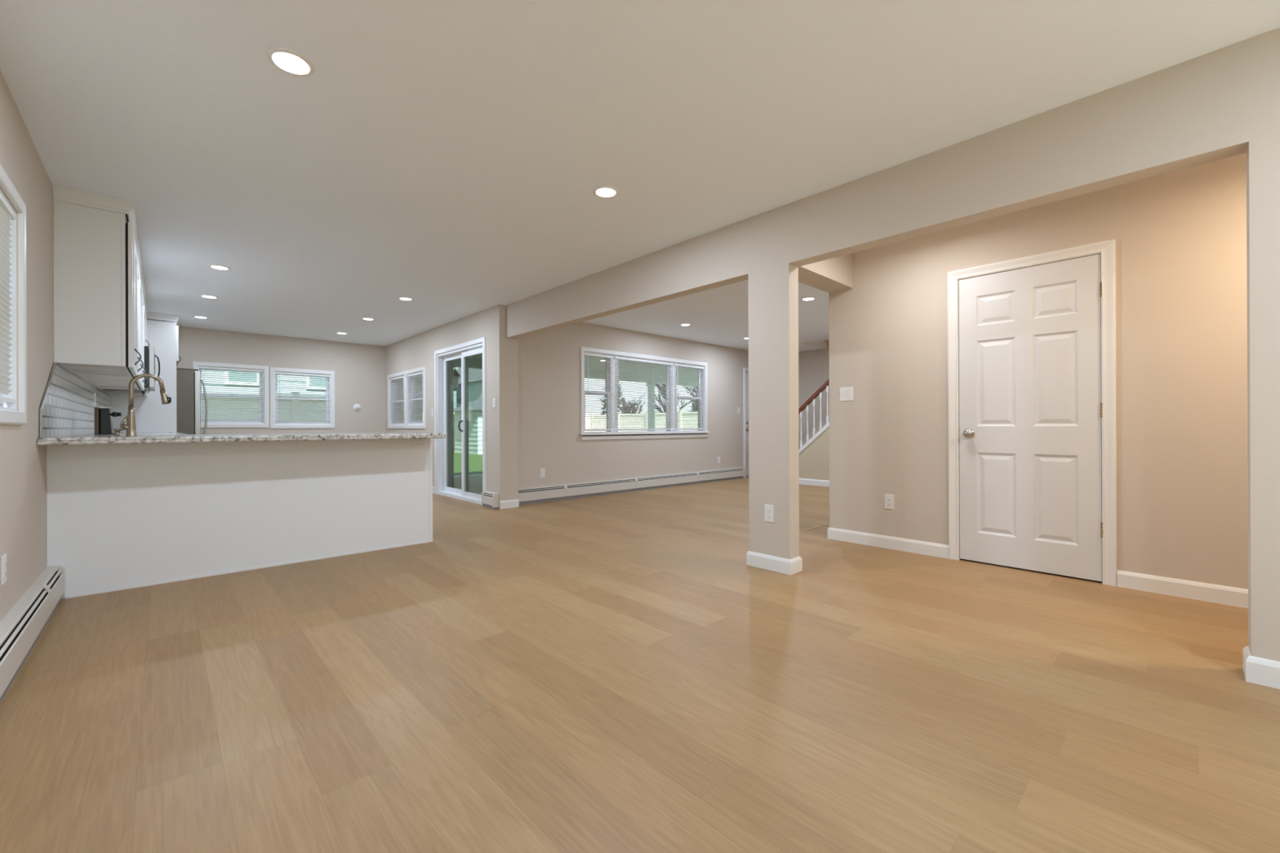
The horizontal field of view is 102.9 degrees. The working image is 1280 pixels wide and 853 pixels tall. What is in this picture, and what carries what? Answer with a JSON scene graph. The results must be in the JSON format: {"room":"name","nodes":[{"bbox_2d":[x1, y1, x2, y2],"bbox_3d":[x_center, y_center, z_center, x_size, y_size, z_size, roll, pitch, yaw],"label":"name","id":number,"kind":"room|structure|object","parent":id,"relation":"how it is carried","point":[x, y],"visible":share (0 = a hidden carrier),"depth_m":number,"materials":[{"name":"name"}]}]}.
{"room":"empty living room","nodes":[
{"label":"empty living room","id":0,"kind":"room"},
{"bbox_2d":[0,70,103,622],"bbox_3d":[-2.906,-0.176,2.280,0.160,2.575,12.820,0,0,-43],"label":"wall","id":1,"kind":"structure","parent":0,"point":[23,462],"depth_m":2.51,"materials":[{"name":"beige paint"}]},
{"bbox_2d":[0,553,6,585],"bbox_3d":[-2.631,0.590,2.110,0.008,0.117,0.072,0,0,-43],"label":"wall outlet","id":2,"kind":"object","parent":1,"relation":"attached to","point":[3,558],"visible":1,"depth_m":2.10,"materials":[{"name":"white plastic"}]},
{"bbox_2d":[4,560,6,577],"bbox_3d":[-2.629,0.590,2.112,0.002,0.068,0.033,0,0,-43],"label":"receptacle","id":3,"kind":"object","parent":2,"relation":"attached to","point":[5,561],"depth_m":2.11,"materials":[{"name":"white plastic"}]},
{"bbox_2d":[0,164,26,425],"bbox_3d":[-2.647,-0.527,2.037,0.148,1.039,0.854,0,0,-43],"label":"window","id":4,"kind":"structure","parent":1,"relation":"in","point":[9,414],"depth_m":2.33,"materials":[{"name":"white paint"}]},
{"bbox_2d":[0,191,15,402],"bbox_3d":[-2.619,-0.542,2.064,0.042,0.865,0.700,0,0,-43],"label":"blind","id":5,"kind":"object","parent":4,"relation":"attached to","point":[6,213],"visible":1,"depth_m":2.24,"materials":[{"name":"white plastic"}]},
{"bbox_2d":[0,565,65,702],"bbox_3d":[-1.150,0.886,0.575,0.070,0.197,6.419,0,0,-43],"label":"baseboard heater","id":6,"kind":"object","parent":1,"relation":"attached to","point":[20,629],"visible":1,"depth_m":2.21,"materials":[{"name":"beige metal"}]},
{"bbox_2d":[0,567,57,646],"bbox_3d":[-1.157,0.795,0.568,0.043,0.012,6.415,0,0,-43],"label":"hood","id":7,"kind":"object","parent":6,"relation":"attached to","point":[37,591],"depth_m":2.28,"materials":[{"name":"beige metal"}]},
{"bbox_2d":[39,362,109,437],"bbox_3d":[-4.847,-0.159,4.481,0.012,0.452,4.813,0,0,-43],"label":"tile backsplash","id":8,"kind":"structure","parent":1,"relation":"attached to","point":[67,407],"depth_m":3.48,"materials":[{"name":"white tile"}]},
{"bbox_2d":[93,392,95,405],"bbox_3d":[-5.196,-0.259,4.862,0.008,0.117,0.120,0,0,-43],"label":"wall outlet","id":9,"kind":"object","parent":8,"relation":"attached to","point":[94,393],"visible":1,"depth_m":4.82,"materials":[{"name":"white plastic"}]},
{"bbox_2d":[53,200,141,371],"bbox_3d":[-3.556,-0.896,3.365,0.375,1.019,0.371,0,0,-43],"label":"upper cabinet","id":10,"kind":"object","parent":1,"relation":"attached to","point":[94,248],"visible":0.99,"depth_m":3.21,"materials":[{"name":"white wood"}]},
{"bbox_2d":[64,240,143,377],"bbox_3d":[-3.878,-0.895,3.709,0.375,1.019,0.570,0,0,-43],"label":"upper cabinet","id":11,"kind":"object","parent":1,"relation":"attached to","point":[75,371],"visible":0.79,"depth_m":3.87,"materials":[{"name":"white wood"}]},
{"bbox_2d":[75,257,146,382],"bbox_3d":[-4.281,-0.893,4.140,0.375,1.019,0.610,0,0,-43],"label":"upper cabinet","id":12,"kind":"object","parent":1,"relation":"attached to","point":[86,377],"visible":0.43,"depth_m":4.35,"materials":[{"name":"white wood"}]},
{"bbox_2d":[52,184,180,325],"bbox_3d":[-5.070,-1.414,5.229,0.355,0.080,5.268,0,0,-39],"label":"crown molding","id":13,"kind":"structure","parent":1,"relation":"attached to","point":[60,193],"depth_m":3.27,"materials":[{"name":"white wood"}]},
{"bbox_2d":[85,280,146,386],"bbox_3d":[-4.711,-0.891,4.600,0.375,1.019,0.650,0,0,-43],"label":"upper cabinet","id":14,"kind":"object","parent":1,"relation":"attached to","point":[91,382],"visible":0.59,"depth_m":4.79,"materials":[{"name":"white wood"}]},
{"bbox_2d":[93,290,148,391],"bbox_3d":[-5.147,-0.890,5.065,0.375,1.019,0.625,0,0,-43],"label":"upper cabinet","id":15,"kind":"object","parent":1,"relation":"attached to","point":[105,387],"visible":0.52,"depth_m":5.20,"materials":[{"name":"white wood"}]},
{"bbox_2d":[103,318,149,396],"bbox_3d":[-6.127,-0.886,6.113,0.375,1.019,0.695,0,0,-43],"label":"upper cabinet","id":16,"kind":"object","parent":1,"relation":"attached to","point":[110,393],"visible":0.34,"depth_m":6.00,"materials":[{"name":"white wood"}]},
{"bbox_2d":[143,302,150,346],"bbox_3d":[-5.626,-1.125,5.576,0.375,0.544,0.765,0,0,-43],"label":"upper cabinet","id":17,"kind":"object","parent":1,"relation":"attached to","point":[144,313],"visible":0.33,"depth_m":5.91,"materials":[{"name":"white wood"}]},
{"bbox_2d":[103,346,159,391],"bbox_3d":[-5.588,-0.632,5.609,0.456,0.440,0.760,0,0,-43],"label":"microwave","id":18,"kind":"object","parent":17,"relation":"attached to","point":[149,353],"visible":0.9,"depth_m":5.44,"materials":[{"name":"silver plastic"}]},
{"bbox_2d":[176,325,385,434],"bbox_3d":[-5.921,-0.162,8.128,3.430,2.575,0.160,0,0,-43],"label":"wall","id":19,"kind":"structure","parent":0,"point":[359,369],"depth_m":8.49,"materials":[{"name":"beige paint"}]},
{"bbox_2d":[191,360,269,427],"bbox_3d":[-6.242,-0.466,7.796,0.914,0.979,0.148,0,0,-43],"label":"window","id":20,"kind":"structure","parent":19,"relation":"in","point":[265,424],"depth_m":7.87,"materials":[{"name":"white paint"}]},
{"bbox_2d":[198,366,262,422],"bbox_3d":[-6.215,-0.469,7.768,0.770,0.840,0.042,0,0,-43],"label":"blind","id":21,"kind":"object","parent":20,"relation":"attached to","point":[199,367],"visible":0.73,"depth_m":7.77,"materials":[{"name":"white plastic"}]},
{"bbox_2d":[269,367,334,428],"bbox_3d":[-5.570,-0.453,8.425,0.904,0.979,0.148,0,0,-43],"label":"window","id":22,"kind":"structure","parent":19,"relation":"in","point":[272,370],"depth_m":8.37,"materials":[{"name":"white paint"}]},
{"bbox_2d":[275,372,329,424],"bbox_3d":[-5.544,-0.453,8.396,0.760,0.835,0.042,0,0,-43],"label":"blind","id":23,"kind":"object","parent":22,"relation":"attached to","point":[276,373],"visible":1,"depth_m":8.39,"materials":[{"name":"white plastic"}]},
{"bbox_2d":[352,404,360,410],"bbox_3d":[-4.942,-0.333,8.910,0.124,0.124,0.036,0,0,-43],"label":"wall thermostat","id":24,"kind":"object","parent":19,"relation":"attached to","point":[357,406],"visible":1,"depth_m":8.90,"materials":[{"name":"white plastic"}]},
{"bbox_2d":[385,304,518,508],"bbox_3d":[-3.112,-0.172,7.819,0.249,2.575,4.450,0,0,-43],"label":"wall","id":25,"kind":"structure","parent":0,"point":[416,351],"depth_m":6.31,"materials":[{"name":"beige paint"}]},
{"bbox_2d":[387,370,405,428],"bbox_3d":[-4.143,-0.440,8.820,0.148,0.960,0.920,0,0,-43],"label":"window","id":26,"kind":"structure","parent":25,"relation":"in","point":[402,373],"depth_m":9.07,"materials":[{"name":"white paint"}]},
{"bbox_2d":[390,376,404,424],"bbox_3d":[-4.172,-0.440,8.793,0.042,0.820,0.780,0,0,-43],"label":"blind","id":27,"kind":"object","parent":26,"relation":"attached to","point":[402,378],"visible":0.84,"depth_m":8.82,"materials":[{"name":"white plastic"}]},
{"bbox_2d":[404,366,426,428],"bbox_3d":[-3.539,-0.443,8.174,0.148,0.960,0.870,0,0,-43],"label":"window","id":28,"kind":"structure","parent":25,"relation":"in","point":[407,409],"depth_m":8.40,"materials":[{"name":"white paint"}]},
{"bbox_2d":[408,371,423,424],"bbox_3d":[-3.567,-0.443,8.147,0.042,0.820,0.730,0,0,-43],"label":"blind","id":29,"kind":"object","parent":28,"relation":"attached to","point":[419,374],"visible":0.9,"depth_m":8.17,"materials":[{"name":"white plastic"}]},
{"bbox_2d":[434,336,486,504],"bbox_3d":[-2.439,-0.064,6.989,0.183,2.113,1.626,0,0,-43],"label":"door","id":30,"kind":"structure","parent":25,"relation":"in","point":[442,487],"depth_m":7.22,"materials":[{"name":"white paint"}]},
{"bbox_2d":[493,398,496,408],"bbox_3d":[-1.772,-0.285,6.197,0.010,0.116,0.072,0,0,-43],"label":"light switch","id":31,"kind":"object","parent":25,"relation":"attached to","point":[494,399],"visible":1,"depth_m":6.19,"materials":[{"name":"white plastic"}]},
{"bbox_2d":[499,498,519,509],"bbox_3d":[-1.583,0.940,6.189,0.249,0.098,0.014,0,0,-43],"label":"baseboard","id":32,"kind":"structure","parent":25,"relation":"attached to","point":[508,504],"depth_m":6.18,"materials":[{"name":"white paint"}]},
{"bbox_2d":[517,322,748,488],"bbox_3d":[0.569,-0.184,8.572,6.155,2.575,0.160,0,0,-43],"label":"wall","id":33,"kind":"structure","parent":0,"point":[549,438],"depth_m":7.40,"materials":[{"name":"beige paint"}]},
{"bbox_2d":[540,468,545,477],"bbox_3d":[-1.283,0.614,6.721,0.072,0.117,0.008,0,0,-43],"label":"wall outlet","id":34,"kind":"object","parent":33,"relation":"attached to","point":[542,470],"visible":1,"depth_m":6.72,"materials":[{"name":"white plastic"}]},
{"bbox_2d":[518,467,744,505],"bbox_3d":[0.187,0.886,8.053,4.849,0.197,0.070,0,0,-43],"label":"baseboard heater","id":35,"kind":"object","parent":33,"relation":"attached to","point":[559,492],"visible":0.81,"depth_m":7.58,"materials":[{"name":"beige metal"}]},
{"bbox_2d":[518,467,742,490],"bbox_3d":[0.180,0.795,8.060,4.845,0.012,0.043,0,0,-43],"label":"hood","id":36,"kind":"object","parent":35,"relation":"attached to","point":[703,473],"depth_m":7.72,"materials":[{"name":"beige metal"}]},
{"bbox_2d":[579,346,709,439],"bbox_3d":[0.146,-0.471,8.126,2.800,1.312,0.175,0,0,-43],"label":"window","id":37,"kind":"structure","parent":33,"relation":"in","point":[609,434],"depth_m":8.01,"materials":[{"name":"white paint"}]},
{"bbox_2d":[584,352,613,430],"bbox_3d":[-0.592,-0.493,7.401,0.548,1.100,0.042,0,0,-43],"label":"blind","id":38,"kind":"object","parent":37,"relation":"attached to","point":[592,355],"visible":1,"depth_m":7.39,"materials":[{"name":"white plastic"}]},
{"bbox_2d":[613,356,674,430],"bbox_3d":[0.090,-0.495,8.040,1.280,1.100,0.042,0,0,-43],"label":"blind","id":39,"kind":"object","parent":37,"relation":"attached to","point":[618,358],"visible":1,"depth_m":8.02,"materials":[{"name":"white plastic"}]},
{"bbox_2d":[673,363,703,429],"bbox_3d":[0.845,-0.497,8.746,0.748,1.100,0.042,0,0,-43],"label":"blind","id":40,"kind":"object","parent":37,"relation":"attached to","point":[674,365],"visible":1,"depth_m":8.74,"materials":[{"name":"white plastic"}]},
{"bbox_2d":[742,367,748,477],"bbox_3d":[2.345,-0.078,10.164,1.039,2.112,0.142,0,0,-43],"label":"door","id":41,"kind":"structure","parent":33,"relation":"in","point":[745,374],"depth_m":9.82,"materials":[{"name":"white paint"}]},
{"bbox_2d":[0,475,1279,852],"bbox_3d":[0.688,1.041,5.639,9.674,0.120,12.500,0,0,-43],"label":"floor","id":42,"kind":"structure","parent":0,"point":[611,673],"depth_m":1.81,"materials":[{"name":"brown wood"}]},
{"bbox_2d":[109,318,181,432],"bbox_3d":[-6.565,-0.193,6.798,0.670,2.400,0.898,0,0,-43],"label":"tall cabinet","id":43,"kind":"object","parent":42,"relation":"on","point":[151,415],"visible":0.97,"depth_m":6.55,"materials":[{"name":"white wood"}]},
{"bbox_2d":[176,368,208,434],"bbox_3d":[-6.464,0.104,6.903,0.901,1.745,0.845,0,0,-43],"label":"refrigerator","id":44,"kind":"object","parent":42,"relation":"on","point":[188,381],"visible":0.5,"depth_m":6.78,"materials":[{"name":"silver metal"}]},
{"bbox_2d":[46,438,432,599],"bbox_3d":[-2.799,0.546,3.876,2.173,0.893,0.661,0,0,-43],"label":"base cabinet","id":45,"kind":"object","parent":42,"relation":"on","point":[120,517],"visible":0.91,"depth_m":3.42,"materials":[{"name":"white paint"}]},
{"bbox_2d":[36,432,445,445],"bbox_3d":[-2.693,0.079,3.759,2.167,0.039,0.950,0,0,-43],"label":"countertop","id":46,"kind":"structure","parent":45,"relation":"on","point":[63,440],"depth_m":3.21,"materials":[{"name":"grey stone"}]},
{"bbox_2d":[112,428,124,435],"bbox_3d":[-3.471,0.038,3.407,0.071,0.048,0.040,0,0,-43],"label":"soap dispenser","id":47,"kind":"object","parent":46,"relation":"on","point":[117,431],"visible":1,"depth_m":3.39,"materials":[{"name":"brown metal"}]},
{"bbox_2d":[120,373,171,435],"bbox_3d":[-3.375,-0.150,3.485,0.254,0.424,0.056,0,0,-43],"label":"kitchen faucet","id":48,"kind":"object","parent":46,"relation":"on","point":[131,426],"visible":1,"depth_m":3.43,"materials":[{"name":"brown metal"}]},
{"bbox_2d":[154,434,260,435],"bbox_3d":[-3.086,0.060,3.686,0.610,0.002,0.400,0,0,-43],"label":"sink","id":49,"kind":"object","parent":46,"relation":"in","point":[179,434],"visible":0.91,"depth_m":3.69,"materials":[{"name":"silver metal"}]},
{"bbox_2d":[412,439,426,448],"bbox_3d":[-1.863,0.147,4.304,0.117,0.072,0.008,0,0,-43],"label":"wall outlet","id":50,"kind":"object","parent":45,"relation":"attached to","point":[415,443],"visible":1,"depth_m":4.30,"materials":[{"name":"white plastic"}]},
{"bbox_2d":[415,441,423,445],"bbox_3d":[-1.862,0.147,4.302,0.068,0.033,0.002,0,0,-43],"label":"receptacle","id":51,"kind":"object","parent":50,"relation":"attached to","point":[417,443],"depth_m":4.30,"materials":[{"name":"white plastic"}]},
{"bbox_2d":[481,491,498,509],"bbox_3d":[-1.828,0.897,6.216,0.070,0.187,0.314,0,0,-43],"label":"baseboard heater","id":52,"kind":"object","parent":42,"relation":"on","point":[490,500],"visible":1,"depth_m":6.16,"materials":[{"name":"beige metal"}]},
{"bbox_2d":[798,378,829,486],"bbox_3d":[3.785,-0.263,8.439,1.317,2.470,2.959,0,0,-43],"label":"staircase","id":53,"kind":"structure","parent":42,"relation":"on","point":[814,455],"depth_m":8.43,"materials":[{"name":"beige paint"}]},
{"bbox_2d":[804,523,829,530],"bbox_3d":[2.813,0.972,5.961,3.450,0.004,0.017,0,0,-43],"label":"trim","id":54,"kind":"structure","parent":42,"relation":"on","point":[828,523],"depth_m":4.93,"materials":[{"name":"beige wood"}]},
{"bbox_3d":[-3.789,0.549,3.786,0.602,0.892,0.568,0,0,-43],"label":"base cabinet","id":55,"kind":"object","parent":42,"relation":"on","visible":0},
{"bbox_2d":[71,432,186,435],"bbox_3d":[-4.418,0.086,4.482,0.637,0.039,2.458,0,0,-43],"label":"countertop","id":56,"kind":"structure","parent":55,"relation":"on","point":[149,433],"depth_m":4.12,"materials":[{"name":"grey stone"}]},
{"bbox_2d":[94,407,121,435],"bbox_3d":[-3.988,-0.040,3.828,0.136,0.205,0.180,0,0,-43],"label":"coffee machine","id":57,"kind":"object","parent":56,"relation":"on","point":[103,415],"visible":0.96,"depth_m":3.76,"materials":[{"name":"black plastic"}]},
{"bbox_3d":[-6.040,0.559,6.192,0.602,0.892,0.678,0,0,-43],"label":"base cabinet","id":58,"kind":"object","parent":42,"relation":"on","visible":0},
{"bbox_2d":[120,431,177,433],"bbox_3d":[-6.035,0.092,6.203,0.627,0.039,0.685,0,0,-43],"label":"countertop","id":59,"kind":"structure","parent":58,"relation":"on","point":[160,432],"depth_m":5.99,"materials":[{"name":"grey stone"}]},
{"bbox_2d":[0,0,1279,351],"bbox_3d":[0.679,-1.544,5.640,9.994,0.140,12.820,0,0,-43],"label":"ceiling","id":60,"kind":"structure","parent":0,"point":[450,157],"depth_m":2.42,"materials":[{"name":"white paint"}]},
{"bbox_2d":[192,315,208,318],"bbox_3d":[-5.816,-1.447,6.752,0.160,0.008,0.160,0,0,-43],"label":"recessed light","id":61,"kind":"object","parent":60,"relation":"in","point":[197,317],"visible":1,"depth_m":6.74,"materials":[{"name":"white paint"}]},
{"bbox_2d":[200,294,217,298],"bbox_3d":[-4.818,-1.451,5.700,0.160,0.008,0.160,0,0,-43],"label":"recessed light","id":62,"kind":"object","parent":60,"relation":"in","point":[202,295],"visible":1,"depth_m":5.69,"materials":[{"name":"white paint"}]},
{"bbox_2d":[208,264,231,270],"bbox_3d":[-3.846,-1.455,4.665,0.160,0.008,0.160,0,0,-43],"label":"recessed light","id":63,"kind":"object","parent":60,"relation":"in","point":[213,266],"visible":1,"depth_m":4.66,"materials":[{"name":"white paint"}]},
{"bbox_2d":[266,46,314,75],"bbox_3d":[-1.405,-1.465,2.053,0.160,0.008,0.160,0,0,-43],"label":"recessed light","id":64,"kind":"object","parent":60,"relation":"in","point":[290,61],"visible":1,"depth_m":2.04,"materials":[{"name":"white paint"}]},
{"bbox_2d":[361,317,374,319],"bbox_3d":[-3.675,-1.454,6.894,0.160,0.008,0.160,0,0,-43],"label":"recessed light","id":65,"kind":"object","parent":60,"relation":"in","point":[364,318],"visible":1,"depth_m":6.87,"materials":[{"name":"white paint"}]},
{"bbox_2d":[398,297,413,300],"bbox_3d":[-2.677,-1.458,5.827,0.160,0.008,0.160,0,0,-43],"label":"recessed light","id":66,"kind":"object","parent":60,"relation":"in","point":[399,298],"visible":1,"depth_m":5.82,"materials":[{"name":"white paint"}]},
{"bbox_2d":[592,185,618,198],"bbox_3d":[-0.214,-1.468,3.195,0.160,0.008,0.160,0,0,-43],"label":"recessed light","id":67,"kind":"object","parent":60,"relation":"in","point":[604,191],"visible":1,"depth_m":3.18,"materials":[{"name":"white paint"}]},
{"bbox_2d":[680,323,691,325],"bbox_3d":[0.657,-1.469,7.358,0.160,0.008,0.160,0,0,-43],"label":"recessed light","id":68,"kind":"object","parent":60,"relation":"in","point":[682,324],"visible":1,"depth_m":7.33,"materials":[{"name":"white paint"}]},
{"bbox_2d":[800,297,815,300],"bbox_3d":[1.945,-1.474,5.893,0.160,0.008,0.160,0,0,-43],"label":"recessed light","id":69,"kind":"object","parent":60,"relation":"in","point":[804,298],"visible":1,"depth_m":5.88,"materials":[{"name":"white paint"}]},
{"bbox_2d":[798,339,829,448],"bbox_3d":[5.674,-1.535,7.499,0.160,5.000,8.390,0,0,-43],"label":"wall","id":70,"kind":"structure","parent":0,"point":[813,365],"depth_m":9.88,"materials":[{"name":"beige paint"}]},
{"bbox_2d":[798,253,853,293],"bbox_3d":[1.321,-1.319,3.992,1.090,0.315,0.212,0,0,-43],"label":"wall","id":71,"kind":"structure","parent":0,"point":[833,274],"depth_m":4.10,"materials":[{"name":"beige paint"}]},
{"bbox_2d":[505,26,1279,662],"bbox_3d":[1.227,-0.250,3.210,0.120,2.455,8.210,0,0,-43],"label":"wall","id":72,"kind":"structure","parent":0,"point":[1224,102],"depth_m":2.50,"materials":[{"name":"beige paint"}]},
{"bbox_2d":[764,504,773,522],"bbox_3d":[0.883,0.594,3.487,0.008,0.117,0.072,0,0,-43],"label":"wall outlet","id":73,"kind":"object","parent":72,"relation":"attached to","point":[769,509],"visible":1,"depth_m":3.48,"materials":[{"name":"white plastic"}]},
{"bbox_2d":[766,508,771,518],"bbox_3d":[0.881,0.594,3.486,0.002,0.068,0.033,0,0,-43],"label":"receptacle","id":74,"kind":"object","parent":73,"relation":"attached to","point":[768,510],"depth_m":3.48,"materials":[{"name":"white plastic"}]},
{"bbox_2d":[746,551,802,575],"bbox_3d":[0.927,0.930,3.535,0.148,0.098,0.349,0,0,-43],"label":"baseboard","id":75,"kind":"structure","parent":72,"relation":"attached to","point":[788,566],"depth_m":3.45,"materials":[{"name":"white paint"}]},
{"bbox_2d":[1242,646,1279,689],"bbox_3d":[3.201,0.921,1.105,0.148,0.098,2.444,0,0,-43],"label":"baseboard","id":76,"kind":"structure","parent":72,"relation":"attached to","point":[1256,670],"depth_m":1.92,"materials":[{"name":"white paint"}]},
{"bbox_2d":[828,152,1248,589],"bbox_3d":[3.304,-0.257,2.762,0.120,2.455,4.717,0,0,-43],"label":"wall","id":77,"kind":"structure","parent":0,"point":[1180,235],"depth_m":3.05,"materials":[{"name":"beige paint"}]},
{"bbox_2d":[839,386,853,400],"bbox_3d":[1.750,-0.275,4.327,0.010,0.116,0.118,0,0,-43],"label":"light switch","id":78,"kind":"object","parent":77,"relation":"attached to","point":[846,393],"visible":1,"depth_m":4.33,"materials":[{"name":"white plastic"}]},
{"bbox_2d":[827,527,948,558],"bbox_3d":[2.090,0.926,4.228,0.374,0.098,0.938,0,0,-43],"label":"baseboard","id":79,"kind":"structure","parent":77,"relation":"attached to","point":[935,549],"depth_m":4.06,"materials":[{"name":"white paint"}]},
{"bbox_2d":[884,493,893,509],"bbox_3d":[1.991,0.601,4.074,0.008,0.117,0.072,0,0,-43],"label":"wall outlet","id":80,"kind":"object","parent":77,"relation":"attached to","point":[889,499],"visible":1,"depth_m":4.07,"materials":[{"name":"white plastic"}]},
{"bbox_2d":[886,497,891,506],"bbox_3d":[1.989,0.601,4.072,0.002,0.068,0.033,0,0,-43],"label":"receptacle","id":81,"kind":"object","parent":80,"relation":"attached to","point":[888,499],"depth_m":4.07,"materials":[{"name":"white plastic"}]},
{"bbox_2d":[947,239,1116,586],"bbox_3d":[2.612,-0.083,3.457,0.182,2.112,0.908,0,0,-43],"label":"door","id":82,"kind":"structure","parent":77,"relation":"in","point":[1032,401],"depth_m":3.39,"materials":[{"name":"white paint"}]},
{"bbox_2d":[1116,569,1248,608],"bbox_3d":[3.885,0.919,2.046,0.014,0.098,2.885,0,0,-43],"label":"baseboard","id":83,"kind":"structure","parent":77,"relation":"attached to","point":[1231,596],"depth_m":2.89,"materials":[{"name":"white paint"}]},
{"label":"outside","id":84,"kind":"structure","parent":0,"visible":0},
{"bbox_2d":[453,451,482,475],"bbox_3d":[-2.943,1.251,17.784,100.000,0.100,90.000,0,0,-43],"label":"lawn","id":85,"kind":"structure","parent":84,"point":[475,461],"depth_m":16.41,"materials":[{"name":"green plant"}]},
{"bbox_2d":[201,392,325,421],"bbox_3d":[-9.949,0.225,9.315,10.360,1.990,0.160,0,0,-43],"label":"vinyl fence","id":86,"kind":"object","parent":85,"relation":"on","point":[316,406],"visible":0.09,"depth_m":10.92,"materials":[{"name":"beige plastic"}]},
{"bbox_2d":[201,369,325,396],"bbox_3d":[-15.334,-2.457,16.818,11.200,7.400,9.100,0,0,-43],"label":"house","id":87,"kind":"structure","parent":85,"relation":"on","point":[202,370],"depth_m":14.76,"materials":[{"name":"grey"}]},
{"bbox_2d":[422,376,461,412],"bbox_3d":[-18.028,-2.134,37.920,6.100,6.800,8.600,0,0,-43],"label":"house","id":88,"kind":"structure","parent":85,"relation":"on","point":[455,392],"depth_m":36.80,"materials":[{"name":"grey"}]},
{"bbox_2d":[453,397,482,454],"bbox_3d":[-6.553,-0.167,24.273,4.200,2.770,3.000,0,0,-43],"label":"garden shed","id":89,"kind":"object","parent":85,"relation":"on","point":[475,407],"visible":0.23,"depth_m":22.59,"materials":[{"name":"white"}]},
{"bbox_2d":[456,367,482,407],"bbox_3d":[-11.342,-2.256,40.068,6.400,7.000,8.600,0,0,-43],"label":"house","id":90,"kind":"structure","parent":85,"relation":"on","point":[475,375],"depth_m":36.73,"materials":[{"name":"grey"}]},
{"bbox_2d":[422,412,591,451],"bbox_3d":[-7.307,0.227,26.031,12.260,1.990,0.160,0,0,-43],"label":"vinyl fence","id":91,"kind":"object","parent":85,"relation":"on","point":[586,415],"visible":0.03,"depth_m":29.92,"materials":[{"name":"beige plastic"}]},
{"bbox_2d":[600,381,622,414],"bbox_3d":[-1.657,-1.347,31.984,2.462,5.106,2.577,0,0,-43],"label":"evergreen tree","id":92,"kind":"object","parent":85,"relation":"on","point":[602,412],"visible":0.03,"depth_m":31.75,"materials":[{"name":"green plant"}]},
{"bbox_2d":[598,382,644,413],"bbox_3d":[-0.790,-0.836,30.108,2.159,4.134,4.023,0,0,29],"label":"bare tree","id":93,"kind":"object","parent":85,"relation":"on","point":[625,402],"visible":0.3,"depth_m":29.62,"materials":[{"name":"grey plant"}]},
{"bbox_2d":[591,410,697,431],"bbox_3d":[6.745,0.174,19.869,0.160,1.990,27.960,0,0,-43],"label":"vinyl fence","id":94,"kind":"object","parent":85,"relation":"on","point":[640,418],"visible":0.12,"depth_m":26.89,"materials":[{"name":"beige plastic"}]},
{"bbox_2d":[644,383,692,412],"bbox_3d":[1.607,-1.559,31.495,2.741,5.600,3.281,0,0,-21],"label":"bare tree","id":95,"kind":"object","parent":85,"relation":"on","point":[663,396],"visible":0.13,"depth_m":30.96,"materials":[{"name":"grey plant"}]},
{"bbox_2d":[682,386,697,411],"bbox_3d":[3.282,-1.082,27.860,2.793,4.568,3.892,0,0,44],"label":"bare tree","id":96,"kind":"object","parent":85,"relation":"on","point":[693,407],"visible":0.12,"depth_m":27.74,"materials":[{"name":"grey plant"}]},
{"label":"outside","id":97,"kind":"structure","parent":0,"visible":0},
{"bbox_2d":[453,473,482,476],"bbox_3d":[0.002,1.198,12.220,10.304,0.080,5.950,0,0,-43],"label":"patio","id":98,"kind":"structure","parent":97,"point":[481,473],"depth_m":12.21,"materials":[{"name":"concrete"}]},
{"bbox_2d":[646,382,656,431],"bbox_3d":[0.316,-0.037,14.224,0.200,2.390,0.200,0,0,-43],"label":"porch post","id":99,"kind":"object","parent":98,"relation":"on","point":[648,390],"visible":0.33,"depth_m":14.18,"materials":[{"name":"white"}]},
{"bbox_3d":[-3.926,-0.025,10.255,0.140,2.390,0.140,0,0,-43],"label":"porch post","id":100,"kind":"object","parent":98,"relation":"on","visible":0},
{"bbox_2d":[453,365,460,391],"bbox_3d":[-3.730,-0.973,10.277,0.240,0.525,0.208,0,0,-43],"label":"lantern","id":101,"kind":"object","parent":100,"relation":"attached to","point":[456,376],"visible":0.74,"depth_m":10.23,"materials":[{"name":"black metal"}]},
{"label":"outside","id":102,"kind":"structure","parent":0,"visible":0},
{"bbox_2d":[453,353,697,386],"bbox_3d":[0.509,-1.404,11.677,10.294,0.340,4.450,0,0,-43],"label":"porch roof","id":103,"kind":"structure","parent":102,"point":[475,362],"depth_m":12.64,"materials":[{"name":"white"}]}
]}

